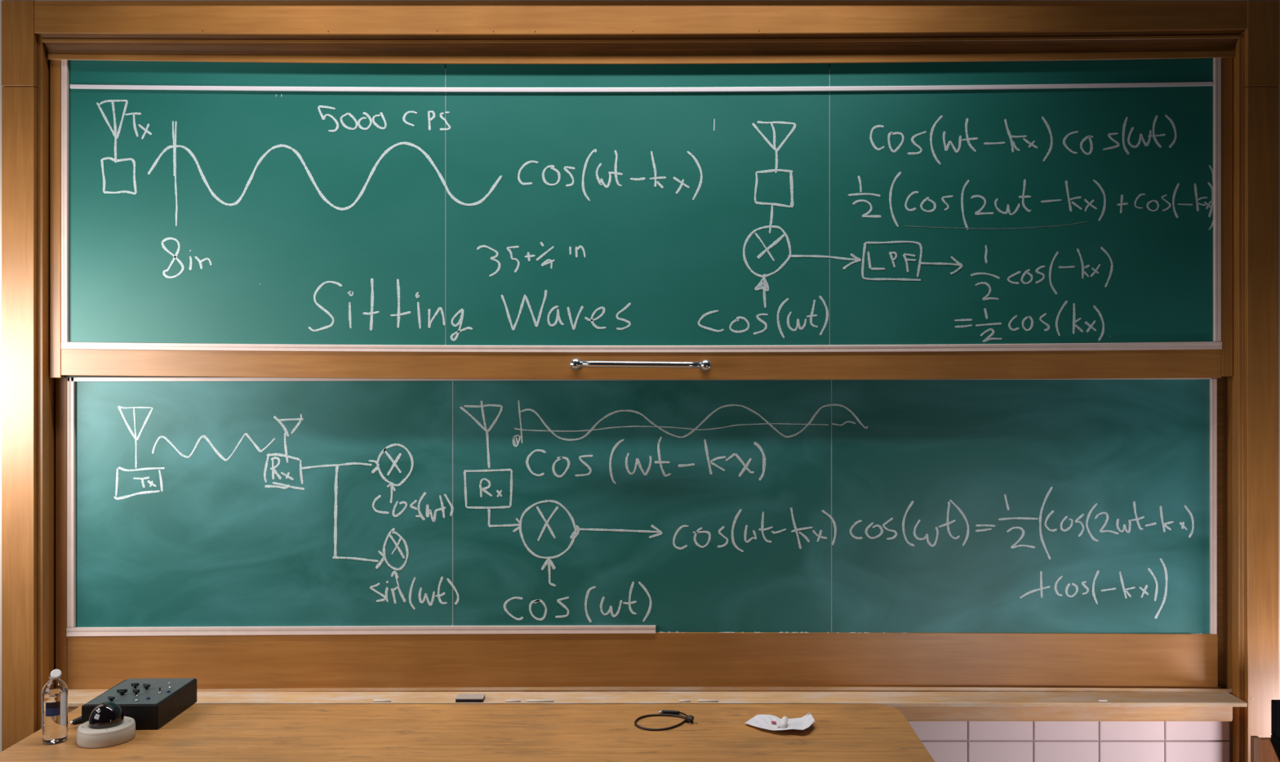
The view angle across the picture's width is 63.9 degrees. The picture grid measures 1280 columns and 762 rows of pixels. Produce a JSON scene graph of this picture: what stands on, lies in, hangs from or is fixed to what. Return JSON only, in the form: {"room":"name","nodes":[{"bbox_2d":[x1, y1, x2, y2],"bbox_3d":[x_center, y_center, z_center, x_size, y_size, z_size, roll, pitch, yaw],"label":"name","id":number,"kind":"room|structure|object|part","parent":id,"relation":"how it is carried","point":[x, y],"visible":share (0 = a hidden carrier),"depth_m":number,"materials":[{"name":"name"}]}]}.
{"room":"lecture hall","nodes":[
{"label":"lecture hall","id":0,"kind":"room"},
{"bbox_2d":[0,0,1279,761],"bbox_3d":[0.000,-0.040,3.510,9.000,4.000,0.220,0,0,0],"label":"wall","id":1,"kind":"structure","parent":0,"point":[944,740],"depth_m":3.47,"materials":[{"name":"paint"}]},
{"bbox_2d":[1,0,70,751],"bbox_3d":[-2.041,0.348,3.483,0.162,3.223,0.150,0,0,0],"label":"trim","id":2,"kind":"structure","parent":1,"relation":"attached to","point":[28,388],"depth_m":3.41,"materials":[{"name":"brown wood"}]},
{"bbox_3d":[-2.068,-1.121,3.483,0.107,0.283,0.150,0,0,0],"label":"post","id":3,"kind":"part","parent":2,"relation":"part of","materials":[{"name":"brown wood"}]},
{"bbox_3d":[-2.068,0.491,3.484,0.107,2.938,0.148,0,0,0],"label":"post","id":4,"kind":"part","parent":2,"relation":"part of","materials":[{"name":"brown wood"}]},
{"bbox_2d":[55,377,1217,688],"bbox_3d":[-0.012,0.374,3.515,3.972,1.390,0.028,0,0,0],"label":"chalkboard","id":5,"kind":"object","parent":1,"relation":"attached to","point":[219,532],"visible":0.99,"depth_m":3.51,"materials":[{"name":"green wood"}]},
{"bbox_3d":[-1.290,0.305,3.515,1.294,1.108,0.009,0,0,0],"label":"writing panel","id":6,"kind":"part","parent":5,"relation":"part of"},
{"bbox_3d":[0.007,0.306,3.515,1.293,1.111,0.009,0,0,0],"label":"writing panel","id":7,"kind":"part","parent":5,"relation":"part of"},
{"bbox_3d":[0.008,0.963,3.517,3.932,0.212,0.024,0,0,0],"label":"rail","id":8,"kind":"part","parent":5,"relation":"part of","materials":[{"name":"brown wood"}]},
{"bbox_3d":[1.307,0.307,3.515,1.300,1.113,0.009,0,0,0],"label":"writing panel","id":9,"kind":"part","parent":5,"relation":"part of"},
{"bbox_2d":[34,0,1247,64],"bbox_3d":[0.011,-1.163,3.483,4.066,0.199,0.146,0,0,0],"label":"trim","id":10,"kind":"structure","parent":1,"relation":"attached to","point":[402,32],"depth_m":3.41,"materials":[{"name":"brown wood"}]},
{"bbox_2d":[49,49,1232,379],"bbox_3d":[0.005,-0.562,3.442,3.990,1.115,0.088,0,0,0],"label":"chalkboard","id":11,"kind":"object","parent":1,"relation":"attached to","point":[1055,219],"visible":1,"depth_m":3.47,"materials":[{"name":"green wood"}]},
{"bbox_3d":[-1.297,-0.603,3.470,1.276,0.978,0.009,0,0,0],"label":"writing panel","id":12,"kind":"part","parent":11,"relation":"part of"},
{"bbox_3d":[-0.008,-0.600,3.470,1.295,0.974,0.009,0,0,0],"label":"writing panel","id":13,"kind":"part","parent":11,"relation":"part of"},
{"bbox_3d":[0.004,-0.055,3.418,0.410,0.026,0.022,0,0,0],"label":"handle","id":14,"kind":"part","parent":11,"relation":"part of","materials":[{"name":"silver metal"}]},
{"bbox_3d":[0.004,-0.056,3.473,3.914,0.103,0.026,0,0,0],"label":"rail","id":15,"kind":"part","parent":11,"relation":"part of","materials":[{"name":"brown wood"}]},
{"bbox_3d":[1.292,-0.607,3.470,1.300,0.986,0.009,0,0,0],"label":"writing panel","id":16,"kind":"part","parent":11,"relation":"part of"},
{"bbox_2d":[67,686,1247,720],"bbox_3d":[0.007,1.080,3.432,4.003,0.090,0.144,0,0,0],"label":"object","id":17,"kind":"object","parent":1,"relation":"attached to","point":[915,703],"visible":0.66,"depth_m":3.42,"materials":[{"name":"brown wood"}]},
{"bbox_2d":[455,693,485,702],"bbox_3d":[-0.560,1.046,3.388,0.091,0.013,0.053,0,0,0],"label":"eraser","id":18,"kind":"object","parent":17,"relation":"on","point":[460,697],"visible":1,"depth_m":3.37,"materials":[{"name":"grey fabric"}]},
{"bbox_2d":[1217,0,1279,761],"bbox_3d":[2.042,0.348,3.483,0.163,3.223,0.150,0,0,0],"label":"trim","id":19,"kind":"structure","parent":1,"relation":"attached to","point":[1247,400],"depth_m":3.41,"materials":[{"name":"brown wood"}]},
{"bbox_3d":[2.072,-1.121,3.483,0.104,0.283,0.150,0,0,0],"label":"post","id":20,"kind":"part","parent":19,"relation":"part of","materials":[{"name":"brown wood"}]},
{"bbox_3d":[2.072,0.491,3.484,0.104,2.938,0.148,0,0,0],"label":"post","id":21,"kind":"part","parent":19,"relation":"part of","materials":[{"name":"brown wood"}]},
{"bbox_3d":[0.000,1.990,1.150,9.000,0.060,5.300,0,0,0],"label":"floor","id":22,"kind":"structure","parent":0,"visible":0},
{"bbox_2d":[0,703,934,761],"bbox_3d":[-0.469,1.483,2.775,2.533,0.954,0.850,0,0,0],"label":"desk","id":23,"kind":"object","parent":22,"relation":"on","point":[202,732],"visible":0.8,"depth_m":2.90,"materials":[{"name":"brown wood"}]},
{"bbox_2d":[41,668,68,743],"bbox_3d":[-1.636,0.905,2.869,0.065,0.203,0.066,0,0,0],"label":"water bottle","id":24,"kind":"object","parent":23,"relation":"on","point":[55,692],"visible":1,"depth_m":2.85,"materials":[{"name":"clear plastic"}]},
{"bbox_2d":[76,701,135,747],"bbox_3d":[-1.500,0.954,2.884,0.147,0.104,0.147,0,0,0],"label":"dome camera","id":25,"kind":"object","parent":23,"relation":"on","point":[107,726],"visible":1,"depth_m":2.85,"materials":[{"name":"beige plastic"}]},
{"bbox_2d":[70,677,196,729],"bbox_3d":[-1.522,0.960,3.093,0.264,0.092,0.277,0,0,0],"label":"switch box","id":26,"kind":"object","parent":23,"relation":"on","point":[153,702],"visible":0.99,"depth_m":3.04,"materials":[{"name":"black plastic"}]},
{"bbox_3d":[-1.540,0.925,3.052,0.021,0.013,0.021,0,0,0],"label":"knob","id":27,"kind":"part","parent":26,"relation":"part of","materials":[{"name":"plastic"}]},
{"bbox_3d":[-1.500,0.933,3.091,0.206,0.002,0.261,0,0,0],"label":"plate","id":28,"kind":"part","parent":26,"relation":"part of","materials":[{"name":"grey metal"}]},
{"bbox_2d":[634,709,697,730],"bbox_3d":[0.063,0.997,3.031,0.172,0.019,0.137,0,0,-31],"label":"coiled cord","id":29,"kind":"object","parent":23,"relation":"on","point":[690,717],"visible":1,"depth_m":3.05,"materials":[{"name":"black plastic"}]},
{"bbox_2d":[745,711,814,729],"bbox_3d":[0.410,0.991,2.996,0.193,0.031,0.154,0,0,27],"label":"crumpled paper","id":30,"kind":"object","parent":23,"relation":"on","point":[770,722],"visible":0.96,"depth_m":3.00,"materials":[{"name":"white paper"}]},
{"bbox_2d":[781,715,787,728],"bbox_3d":[0.418,0.987,2.970,0.018,0.021,0.055,0,0,12],"label":"stub","id":31,"kind":"object","parent":30,"relation":"on","point":[784,719],"visible":1,"depth_m":2.95,"materials":[{"name":"white"}]},
{"bbox_2d":[1250,735,1279,761],"bbox_3d":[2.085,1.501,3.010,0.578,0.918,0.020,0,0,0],"label":"wooden lectern","id":32,"kind":"object","parent":22,"relation":"on","point":[1262,748],"visible":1,"depth_m":3.00,"materials":[{"name":"brown wood"}]},
{"bbox_3d":[1.806,1.501,3.010,0.019,0.918,0.020,0,0,0],"label":"edge post","id":33,"kind":"part","parent":32,"relation":"part of","materials":[{"name":"brown wood"}]},
{"bbox_2d":[1271,699,1279,759],"bbox_3d":[2.093,1.089,2.975,0.502,0.318,0.050,0,0,0],"label":"monitor","id":34,"kind":"object","parent":32,"relation":"attached to","point":[1275,704],"visible":1,"depth_m":2.98,"materials":[{"name":"black plastic"}]},
{"bbox_3d":[2.094,0.981,2.985,0.500,0.102,0.030,0,0,0],"label":"screen frame","id":35,"kind":"part","parent":34,"relation":"part of","materials":[{"name":"black plastic"}]}
]}

